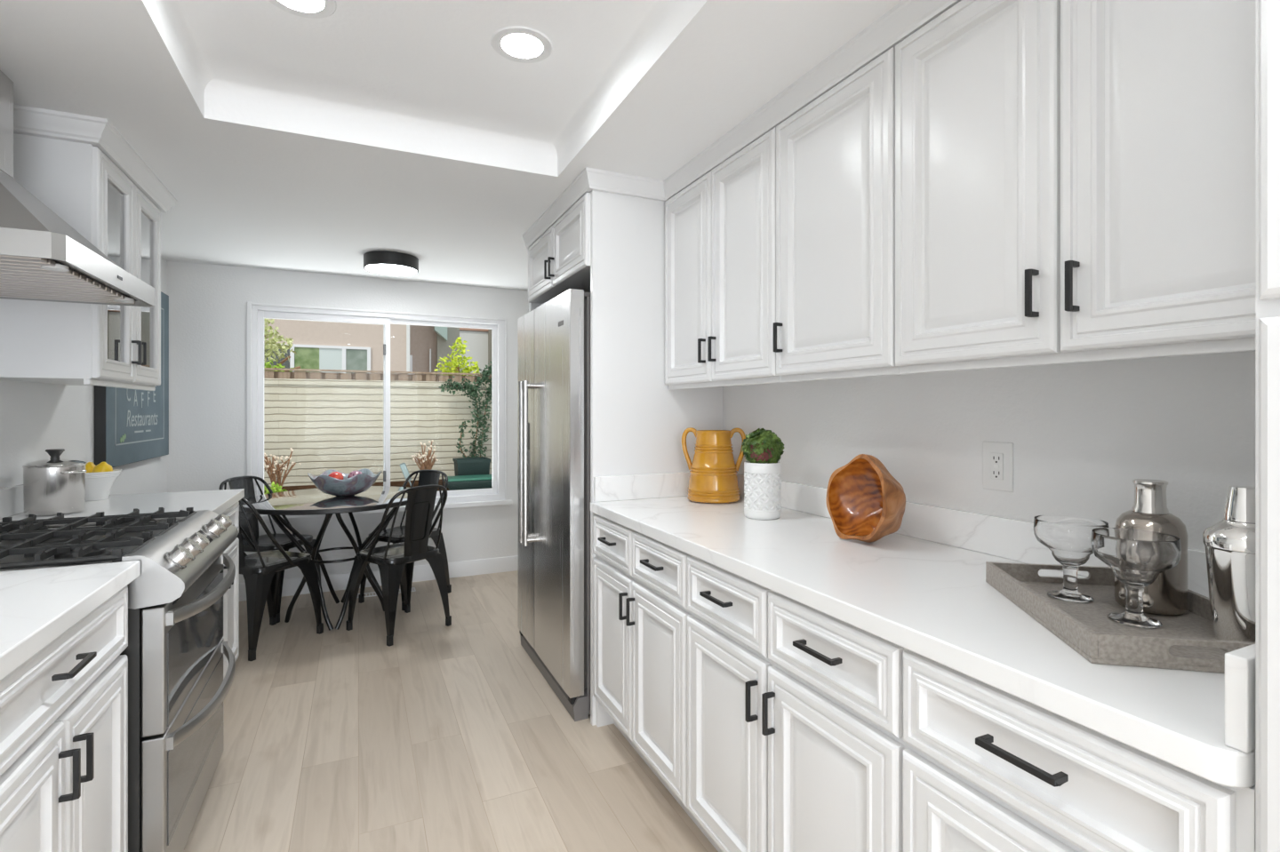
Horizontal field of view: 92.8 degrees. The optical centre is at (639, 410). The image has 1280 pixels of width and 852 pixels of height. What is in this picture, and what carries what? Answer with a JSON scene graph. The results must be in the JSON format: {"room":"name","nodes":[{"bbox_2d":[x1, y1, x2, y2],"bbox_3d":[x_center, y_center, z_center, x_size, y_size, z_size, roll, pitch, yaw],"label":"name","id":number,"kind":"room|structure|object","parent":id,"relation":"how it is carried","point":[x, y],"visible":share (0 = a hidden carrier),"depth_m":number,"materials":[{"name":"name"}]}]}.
{"room":"kitchen","nodes":[
{"label":"kitchen","id":0,"kind":"room"},
{"bbox_2d":[0,256,167,495],"bbox_3d":[-1.425,-0.063,0.212,0.150,2.700,8.480,0,0,-25],"label":"wall","id":1,"kind":"structure","parent":0,"point":[36,418],"depth_m":2.49,"materials":[{"name":"white paint"}]},
{"bbox_2d":[0,484,23,519],"bbox_3d":[-2.293,0.322,2.295,0.019,0.100,0.750,0,0,-25],"label":"backsplash","id":2,"kind":"structure","parent":1,"relation":"attached to","point":[12,500],"depth_m":2.15,"materials":[{"name":"white stone"}]},
{"bbox_2d":[0,70,154,307],"bbox_3d":[-1.755,-0.665,1.692,0.489,0.612,0.750,0,0,-25],"label":"range hood","id":3,"kind":"object","parent":1,"relation":"attached to","point":[43,258],"visible":1,"depth_m":1.69,"materials":[{"name":"grey metal"}]},
{"bbox_2d":[40,264,69,271],"bbox_3d":[-1.486,-0.364,1.550,0.052,0.010,0.052,0,0,-25],"label":"lamp","id":4,"kind":"object","parent":3,"relation":"on","point":[60,268],"depth_m":1.54,"materials":[{"name":"white glass"}]},
{"bbox_2d":[49,258,137,301],"bbox_3d":[-1.765,-0.376,1.688,0.418,0.001,0.690,0,0,-25],"label":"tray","id":5,"kind":"object","parent":3,"relation":"on","point":[76,284],"depth_m":1.81,"materials":[{"name":"metal"}]},
{"bbox_2d":[113,297,134,303],"bbox_3d":[-1.696,-0.364,2.004,0.052,0.010,0.052,0,0,-25],"label":"lamp","id":6,"kind":"object","parent":3,"relation":"on","point":[117,300],"depth_m":1.99,"materials":[{"name":"white glass"}]},
{"bbox_2d":[0,133,160,391],"bbox_3d":[-2.126,-0.500,2.340,0.357,0.825,0.730,0,0,-25],"label":"upper cabinet","id":7,"kind":"object","parent":1,"relation":"attached to","point":[46,342],"visible":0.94,"depth_m":2.06,"materials":[{"name":"white paint"}]},
{"bbox_2d":[13,104,177,212],"bbox_3d":[-2.125,-0.937,2.348,0.370,0.072,0.865,0,0,-25],"label":"trim","id":8,"kind":"structure","parent":7,"relation":"attached to","point":[97,132],"depth_m":2.04,"materials":[{"name":"white paint"}]},
{"bbox_2d":[94,291,168,467],"bbox_3d":[-2.767,-0.223,3.354,0.048,1.000,1.050,0,0,-25],"label":"wall sign","id":9,"kind":"object","parent":1,"relation":"attached to","point":[132,426],"visible":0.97,"depth_m":3.24,"materials":[{"name":"grey wood"}]},
{"bbox_2d":[167,261,528,583],"bbox_3d":[-1.911,-0.063,4.575,2.626,2.700,0.150,0,0,-25],"label":"wall","id":10,"kind":"structure","parent":0,"point":[208,303],"depth_m":4.16,"materials":[{"name":"white paint"}]},
{"bbox_2d":[239,555,517,601],"bbox_3d":[-1.876,1.228,4.501,2.626,0.118,0.014,0,0,-25],"label":"baseboard","id":11,"kind":"structure","parent":10,"relation":"attached to","point":[339,581],"depth_m":4.61,"materials":[{"name":"white paint"}]},
{"bbox_2d":[247,302,512,520],"bbox_3d":[-1.874,0.004,4.543,1.825,1.486,0.160,0,0,-25],"label":"window","id":12,"kind":"structure","parent":10,"relation":"in","point":[256,315],"depth_m":4.54,"materials":[{"name":"white paint"}]},
{"bbox_2d":[183,570,718,851],"bbox_3d":[-0.165,1.347,0.794,2.926,0.120,8.480,0,0,-25],"label":"floor","id":13,"kind":"structure","parent":0,"point":[442,738],"depth_m":2.33,"materials":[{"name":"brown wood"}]},
{"bbox_2d":[0,585,127,851],"bbox_3d":[-1.370,0.850,1.048,0.647,0.875,0.722,0,0,-25],"label":"base cabinet","id":14,"kind":"object","parent":13,"relation":"on","point":[64,710],"visible":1,"depth_m":1.18,"materials":[{"name":"white paint"}]},
{"bbox_2d":[0,560,140,680],"bbox_3d":[-1.375,0.342,1.044,0.636,0.139,0.749,0,0,-25],"label":"countertop","id":15,"kind":"structure","parent":14,"relation":"on","point":[37,606],"depth_m":1.21,"materials":[{"name":"white stone"}]},
{"bbox_2d":[0,507,238,851],"bbox_3d":[-1.626,0.812,1.766,0.733,0.951,0.764,0,0,-25],"label":"range","id":16,"kind":"object","parent":13,"relation":"on","point":[178,690],"visible":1,"depth_m":1.64,"materials":[{"name":"grey metal"}]},
{"bbox_2d":[0,517,184,572],"bbox_3d":[-1.685,0.387,1.739,0.603,0.040,0.764,0,0,-25],"label":"cooktop","id":17,"kind":"object","parent":16,"relation":"in","point":[19,560],"depth_m":1.69,"materials":[{"name":"metal"}]},
{"bbox_2d":[222,502,239,679],"bbox_3d":[-2.003,0.850,2.419,0.647,0.875,0.728,0,0,-25],"label":"base cabinet","id":18,"kind":"object","parent":13,"relation":"on","point":[231,596],"visible":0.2,"depth_m":2.74,"materials":[{"name":"white paint"}]},
{"bbox_2d":[0,484,244,522],"bbox_3d":[-2.012,0.342,2.425,0.636,0.139,0.750,0,0,-25],"label":"countertop","id":19,"kind":"structure","parent":18,"relation":"on","point":[12,500],"depth_m":2.39,"materials":[{"name":"white stone"}]},
{"bbox_2d":[22,448,86,516],"bbox_3d":[-2.123,0.255,2.214,0.205,0.230,0.180,0,0,-25],"label":"stock pot","id":20,"kind":"object","parent":19,"relation":"on","point":[54,485],"visible":0.98,"depth_m":2.16,"materials":[{"name":"silver metal"}]},
{"bbox_2d":[85,469,121,501],"bbox_3d":[-2.279,0.312,2.550,0.173,0.119,0.173,0,0,-25],"label":"ceramic bowl","id":21,"kind":"object","parent":19,"relation":"on","point":[98,485],"visible":0.63,"depth_m":2.52,"materials":[{"name":"white ceramic"}]},
{"bbox_2d":[85,462,95,472],"bbox_3d":[-2.315,0.262,2.557,0.070,0.094,0.068,0,0,30],"label":"lemon","id":22,"kind":"object","parent":21,"relation":"in","point":[90,466],"visible":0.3,"depth_m":2.54,"materials":[{"name":"yellow food"}]},
{"bbox_2d":[91,462,112,472],"bbox_3d":[-2.240,0.259,2.543,0.067,0.093,0.070,0,0,43],"label":"lemon","id":23,"kind":"object","parent":21,"relation":"in","point":[103,467],"visible":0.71,"depth_m":2.52,"materials":[{"name":"yellow food"}]},
{"bbox_2d":[219,475,321,623],"bbox_3d":[-2.385,0.857,3.926,0.463,0.859,0.410,0,0,10],"label":"metal chair","id":24,"kind":"object","parent":13,"relation":"on","point":[264,543],"visible":0.45,"depth_m":3.94,"materials":[{"name":"black paint"}]},
{"bbox_2d":[236,497,323,661],"bbox_3d":[-2.108,0.857,3.392,0.410,0.859,0.463,0,0,21],"label":"metal chair","id":25,"kind":"object","parent":13,"relation":"on","point":[260,572],"visible":0.56,"depth_m":3.25,"materials":[{"name":"black paint"}]},
{"bbox_2d":[239,486,408,631],"bbox_3d":[-1.895,0.911,3.817,1.060,0.747,1.060,0,0,-25],"label":"dining table","id":26,"kind":"object","parent":13,"relation":"on","point":[309,501],"visible":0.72,"depth_m":3.64,"materials":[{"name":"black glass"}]},
{"bbox_2d":[307,468,381,496],"bbox_3d":[-1.860,0.460,3.850,0.421,0.152,0.396,0,0,-25],"label":"glass bowl","id":27,"kind":"object","parent":26,"relation":"on","point":[356,484],"visible":0.98,"depth_m":3.72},
{"bbox_2d":[328,472,343,479],"bbox_3d":[-1.901,0.423,3.809,0.092,0.086,0.092,0,0,-25],"label":"glass ball","id":28,"kind":"object","parent":27,"relation":"in","point":[339,476],"visible":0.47,"depth_m":3.78,"materials":[{"name":"red glass"}]},
{"bbox_2d":[347,470,362,479],"bbox_3d":[-1.801,0.423,3.866,0.096,0.090,0.096,0,0,-25],"label":"glass ball","id":29,"kind":"object","parent":27,"relation":"in","point":[356,472],"visible":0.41,"depth_m":3.84,"materials":[{"name":"glass"}]},
{"bbox_2d":[357,587,415,598],"bbox_3d":[-1.788,1.284,4.302,0.380,0.006,0.090,0,0,-25],"label":"floor vent","id":30,"kind":"object","parent":13,"relation":"in","point":[412,588],"visible":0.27,"depth_m":4.28,"materials":[{"name":"grey metal"}]},
{"bbox_2d":[346,485,451,647],"bbox_3d":[-1.415,0.857,3.608,0.463,0.859,0.410,0,0,35],"label":"metal chair","id":31,"kind":"object","parent":13,"relation":"on","point":[395,562],"visible":1,"depth_m":3.52,"materials":[{"name":"black paint"}]},
{"bbox_2d":[358,470,451,610],"bbox_3d":[-1.604,0.857,4.212,0.410,0.859,0.463,0,0,24],"label":"metal chair","id":32,"kind":"object","parent":13,"relation":"on","point":[427,477],"visible":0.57,"depth_m":4.27,"materials":[{"name":"black paint"}]},
{"bbox_2d":[517,288,590,721],"bbox_3d":[-0.203,0.392,3.056,0.748,1.790,0.916,0,0,-25],"label":"refrigerator","id":33,"kind":"object","parent":13,"relation":"on","point":[554,338],"visible":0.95,"depth_m":2.66,"materials":[{"name":"grey metal"}]},
{"bbox_2d":[528,190,723,726],"bbox_3d":[-0.146,0.187,3.075,0.676,2.200,1.024,0,0,-25],"label":"tall cabinet","id":34,"kind":"object","parent":13,"relation":"on","point":[608,246],"visible":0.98,"depth_m":2.58,"materials":[{"name":"white paint"}]},
{"bbox_2d":[593,514,711,842],"bbox_3d":[0.235,0.850,2.253,0.649,0.875,0.783,0,0,-25],"label":"base cabinet","id":35,"kind":"object","parent":13,"relation":"on","point":[641,612],"visible":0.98,"depth_m":2.05,"materials":[{"name":"white paint"}]},
{"bbox_2d":[590,472,1255,788],"bbox_3d":[0.509,0.340,1.701,0.640,0.142,2.017,0,0,-25],"label":"countertop","id":36,"kind":"structure","parent":35,"relation":"on","point":[922,588],"depth_m":1.19,"materials":[{"name":"white stone"}]},
{"bbox_2d":[681,427,745,503],"bbox_3d":[0.305,0.219,2.525,0.220,0.299,0.220,0,0,-36],"label":"vase","id":37,"kind":"object","parent":36,"relation":"on","point":[713,479],"visible":0.98,"depth_m":2.45,"materials":[{"name":"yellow ceramic"}]},
{"bbox_2d":[741,428,784,519],"bbox_3d":[0.428,0.215,2.126,0.147,0.312,0.152,0,0,-25],"label":"planter pot","id":38,"kind":"object","parent":36,"relation":"on","point":[762,449],"visible":1,"depth_m":2.08,"materials":[{"name":"white ceramic"}]},
{"bbox_2d":[825,454,905,543],"bbox_3d":[0.666,0.247,1.749,0.158,0.248,0.245,0,0,-25],"label":"wooden bowl","id":39,"kind":"object","parent":36,"relation":"on","point":[866,503],"visible":1,"depth_m":1.78,"materials":[{"name":"brown wood"}]},
{"bbox_2d":[985,561,1255,673],"bbox_3d":[0.850,0.349,1.079,0.292,0.044,0.436,0,0,12],"label":"serving tray","id":40,"kind":"object","parent":36,"relation":"on","point":[1187,642],"visible":0.75,"depth_m":1.02,"materials":[{"name":"grey stone"}]},
{"bbox_2d":[1033,515,1109,602],"bbox_3d":[0.837,0.288,1.186,0.121,0.150,0.121,0,0,-25],"label":"cocktail glass","id":41,"kind":"object","parent":40,"relation":"on","point":[1068,538],"visible":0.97,"depth_m":1.17,"materials":[{"name":"clear glass"}]},
{"bbox_2d":[1090,528,1181,628],"bbox_3d":[0.852,0.288,1.051,0.121,0.150,0.121,0,0,-25],"label":"cocktail glass","id":42,"kind":"object","parent":40,"relation":"on","point":[1136,558],"visible":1,"depth_m":1.03,"materials":[{"name":"clear glass"}]},
{"bbox_2d":[1114,479,1187,615],"bbox_3d":[0.941,0.246,1.125,0.104,0.234,0.104,0,0,-25],"label":"cocktail shaker","id":43,"kind":"object","parent":40,"relation":"on","point":[1167,596],"visible":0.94,"depth_m":1.09,"materials":[{"name":"silver metal"}]},
{"bbox_2d":[1202,486,1255,652],"bbox_3d":[0.914,0.239,0.920,0.095,0.249,0.095,0,0,-25],"label":"cocktail shaker","id":44,"kind":"object","parent":40,"relation":"on","point":[1229,543],"visible":0.56,"depth_m":0.90,"materials":[{"name":"silver metal"}]},
{"bbox_2d":[1204,544,1255,652],"bbox_3d":[0.914,0.285,0.920,0.093,0.156,0.093,0,0,-25],"label":"cup","id":45,"kind":"object","parent":44,"relation":"attached to","point":[1230,568],"depth_m":0.90,"materials":[{"name":"silver metal"}]},
{"bbox_2d":[687,555,905,851],"bbox_3d":[0.560,0.850,1.548,0.649,0.875,0.771,0,0,-25],"label":"base cabinet","id":46,"kind":"object","parent":13,"relation":"on","point":[796,743],"visible":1,"depth_m":1.36,"materials":[{"name":"white paint"}]},
{"bbox_2d":[903,648,1255,851],"bbox_3d":[0.819,0.850,0.987,0.649,0.875,0.464,0,0,-25],"label":"base cabinet","id":47,"kind":"object","parent":13,"relation":"on","point":[987,768],"visible":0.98,"depth_m":0.86,"materials":[{"name":"white paint"}]},
{"bbox_2d":[1255,0,1279,851],"bbox_3d":[1.092,0.158,0.436,0.641,2.258,0.760,0,0,-25],"label":"pantry cabinet","id":48,"kind":"object","parent":13,"relation":"on","point":[1267,12],"visible":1,"depth_m":0.63,"materials":[{"name":"white paint"}]},
{"bbox_2d":[0,0,902,290],"bbox_3d":[-0.165,-1.036,0.794,2.626,0.125,8.180,0,0,-25],"label":"ceiling","id":49,"kind":"structure","parent":0,"point":[281,140],"depth_m":2.05,"materials":[{"name":"white paint"}]},
{"bbox_2d":[268,0,336,18],"bbox_3d":[-0.904,-1.096,1.613,0.184,0.004,0.184,0,0,-25],"label":"recessed light","id":50,"kind":"object","parent":49,"relation":"in","point":[312,9],"visible":1,"depth_m":1.65,"materials":[{"name":"white paint"}]},
{"bbox_2d":[363,250,418,275],"bbox_3d":[-1.575,-0.931,3.866,0.324,0.081,0.324,0,0,-25],"label":"flush ceiling light","id":51,"kind":"object","parent":49,"relation":"attached to","point":[384,262],"visible":1,"depth_m":3.76,"materials":[{"name":"black metal"}]},
{"bbox_2d":[365,264,416,275],"bbox_3d":[-1.575,-0.895,3.866,0.305,0.009,0.305,0,0,-25],"label":"diffuser","id":52,"kind":"object","parent":51,"relation":"attached to","point":[391,269],"depth_m":3.84,"materials":[{"name":"white plastic"}]},
{"bbox_2d":[490,25,552,63],"bbox_3d":[-0.354,-1.096,1.830,0.184,0.004,0.184,0,0,-25],"label":"recessed light","id":53,"kind":"object","parent":49,"relation":"in","point":[518,44],"visible":1,"depth_m":1.82,"materials":[{"name":"white paint"}]},
{"bbox_2d":[522,0,961,248],"bbox_3d":[0.157,-0.937,2.089,0.384,0.072,3.022,0,0,-25],"label":"trim","id":54,"kind":"structure","parent":49,"relation":"attached to","point":[906,18],"depth_m":1.93,"materials":[{"name":"white paint"}]},
{"bbox_2d":[723,351,1255,551],"bbox_3d":[1.095,-0.063,1.376,0.150,2.700,8.480,0,0,-25],"label":"wall","id":55,"kind":"structure","parent":0,"point":[1080,434],"depth_m":1.48,"materials":[{"name":"white paint"}]},
{"bbox_2d":[664,127,782,390],"bbox_3d":[0.387,-0.501,2.331,0.335,0.823,0.769,0,0,-25],"label":"upper cabinet","id":56,"kind":"object","parent":55,"relation":"attached to","point":[720,229],"visible":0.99,"depth_m":2.21,"materials":[{"name":"white paint"}]},
{"bbox_2d":[773,47,902,382],"bbox_3d":[0.646,-0.501,1.769,0.335,0.823,0.467,0,0,-25],"label":"upper cabinet","id":57,"kind":"object","parent":55,"relation":"attached to","point":[836,156],"visible":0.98,"depth_m":1.67,"materials":[{"name":"white paint"}]},
{"bbox_2d":[736,473,1208,598],"bbox_3d":[0.790,0.322,1.832,0.019,0.100,1.975,0,0,-25],"label":"backsplash","id":58,"kind":"structure","parent":55,"relation":"attached to","point":[1010,539],"depth_m":1.62,"materials":[{"name":"white stone"}]},
{"bbox_2d":[982,441,1013,492],"bbox_3d":[0.919,0.143,1.569,0.008,0.124,0.082,0,0,-25],"label":"wall outlet","id":59,"kind":"object","parent":55,"relation":"attached to","point":[997,458],"visible":1,"depth_m":1.56,"materials":[{"name":"white plastic"}]},
{"bbox_2d":[990,453,1003,479],"bbox_3d":[0.917,0.143,1.568,0.002,0.068,0.034,0,0,-25],"label":"receptacle","id":60,"kind":"object","parent":59,"relation":"attached to","point":[996,460],"depth_m":1.57,"materials":[{"name":"white plastic"}]},
{"bbox_2d":[895,0,1255,374],"bbox_3d":[0.908,-0.501,1.202,0.335,0.823,0.781,0,0,-25],"label":"upper cabinet","id":61,"kind":"object","parent":55,"relation":"attached to","point":[1075,180],"visible":1,"depth_m":1.12,"materials":[{"name":"white paint"}]},
{"label":"outside","id":62,"kind":"structure","parent":0,"visible":0},
{"bbox_3d":[0.908,1.497,0.419,30.000,0.180,60.000,0,0,-25],"label":"ground","id":63,"kind":"structure","parent":62,"visible":0},
{"bbox_2d":[264,360,295,371],"bbox_3d":[-3.974,0.429,6.549,0.472,1.957,0.317,0,0,-25],"label":"shrub","id":64,"kind":"object","parent":63,"relation":"on","point":[280,366],"visible":0.2,"depth_m":6.55,"materials":[{"name":"green plant"}]},
{"bbox_2d":[264,318,300,371],"bbox_3d":[-4.372,0.020,6.688,1.142,2.776,0.756,0,0,-25],"label":"blossom tree","id":65,"kind":"object","parent":63,"relation":"on","point":[271,345],"visible":0.2,"depth_m":6.77,"materials":[{"name":"green plant"}]},
{"bbox_2d":[264,319,409,374],"bbox_3d":[-9.520,-1.593,12.104,8.860,6.000,6.040,0,0,-25],"label":"house","id":66,"kind":"structure","parent":63,"relation":"on","point":[316,345],"depth_m":10.76,"materials":[{"name":"beige paint"}]},
{"bbox_2d":[264,368,491,383],"bbox_3d":[-2.562,0.484,6.899,8.730,1.846,0.065,0,0,-25],"label":"wooden fence","id":67,"kind":"object","parent":63,"relation":"on","point":[268,372],"visible":0.12,"depth_m":6.67,"materials":[{"name":"brown wood"}]},
{"bbox_2d":[264,378,492,487],"bbox_3d":[-2.522,0.544,6.656,9.000,1.725,0.230,0,0,-25],"label":"fence","id":68,"kind":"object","parent":63,"relation":"on","point":[337,425],"depth_m":6.36,"materials":[{"name":"paint"}]},
{"bbox_2d":[264,479,492,493],"bbox_3d":[-2.214,1.079,5.989,7.000,0.655,1.230,0,0,-25],"label":"bed","id":69,"kind":"object","parent":63,"relation":"on","point":[400,484],"depth_m":6.12,"materials":[{"name":"soil"}]},
{"bbox_2d":[264,481,287,494],"bbox_3d":[-3.132,0.693,5.224,0.218,0.176,0.178,0,0,-25],"label":"shrub","id":70,"kind":"object","parent":69,"relation":"on","point":[274,487],"visible":0.36,"depth_m":5.21,"materials":[{"name":"green plant"}]},
{"bbox_2d":[264,448,300,491],"bbox_3d":[-3.293,0.549,5.534,0.250,0.418,0.305,0,0,30],"label":"bare shrub","id":71,"kind":"object","parent":69,"relation":"on","point":[270,468],"visible":0.82,"depth_m":5.52,"materials":[{"name":"beige plant"}]},
{"bbox_2d":[399,463,411,486],"bbox_3d":[-2.124,0.625,5.573,0.136,0.298,0.050,0,0,-25],"label":"light","id":72,"kind":"object","parent":69,"relation":"on","point":[403,466],"visible":0.65,"depth_m":5.54,"materials":[{"name":"white glass"}]},
{"bbox_2d":[410,440,438,470],"bbox_3d":[-2.150,0.528,6.112,0.210,0.458,0.252,0,0,35],"label":"bare shrub","id":73,"kind":"object","parent":69,"relation":"on","point":[426,464],"visible":0.8,"depth_m":6.10,"materials":[{"name":"beige plant"}]},
{"bbox_2d":[438,360,491,457],"bbox_3d":[-1.863,0.134,6.679,0.662,1.384,0.202,0,0,-25],"label":"climbing vine","id":74,"kind":"object","parent":69,"relation":"on","point":[468,387],"visible":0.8,"depth_m":6.71,"materials":[{"name":"green plant"}]},
{"bbox_2d":[443,474,492,490],"bbox_3d":[-1.624,0.697,5.952,0.536,0.109,0.278,0,0,-25],"label":"planter","id":75,"kind":"object","parent":69,"relation":"on","point":[480,481],"visible":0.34,"depth_m":5.83,"materials":[{"name":"teal"}]},
{"bbox_2d":[452,457,491,476],"bbox_3d":[-1.741,0.624,6.312,0.340,0.254,0.288,0,0,-25],"label":"planter","id":76,"kind":"object","parent":69,"relation":"on","point":[462,466],"visible":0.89,"depth_m":6.20,"materials":[{"name":"teal plastic"}]},
{"bbox_2d":[409,325,459,375],"bbox_3d":[-5.314,-0.468,14.993,1.120,3.750,4.320,0,0,-25],"label":"house","id":77,"kind":"structure","parent":63,"relation":"on","point":[428,344],"depth_m":13.26,"materials":[{"name":"brown paint"}]},
{"bbox_2d":[434,336,479,375],"bbox_3d":[-2.273,0.239,7.609,0.549,2.336,0.428,0,0,0],"label":"bush","id":78,"kind":"object","parent":63,"relation":"on","point":[455,368],"visible":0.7,"depth_m":7.57,"materials":[{"name":"green plant"}]},
{"bbox_2d":[459,328,491,375],"bbox_3d":[-3.944,-1.593,17.729,3.300,6.000,4.500,0,0,-25],"label":"house","id":79,"kind":"structure","parent":63,"relation":"on","point":[479,340],"depth_m":15.67,"materials":[{"name":"white paint"}]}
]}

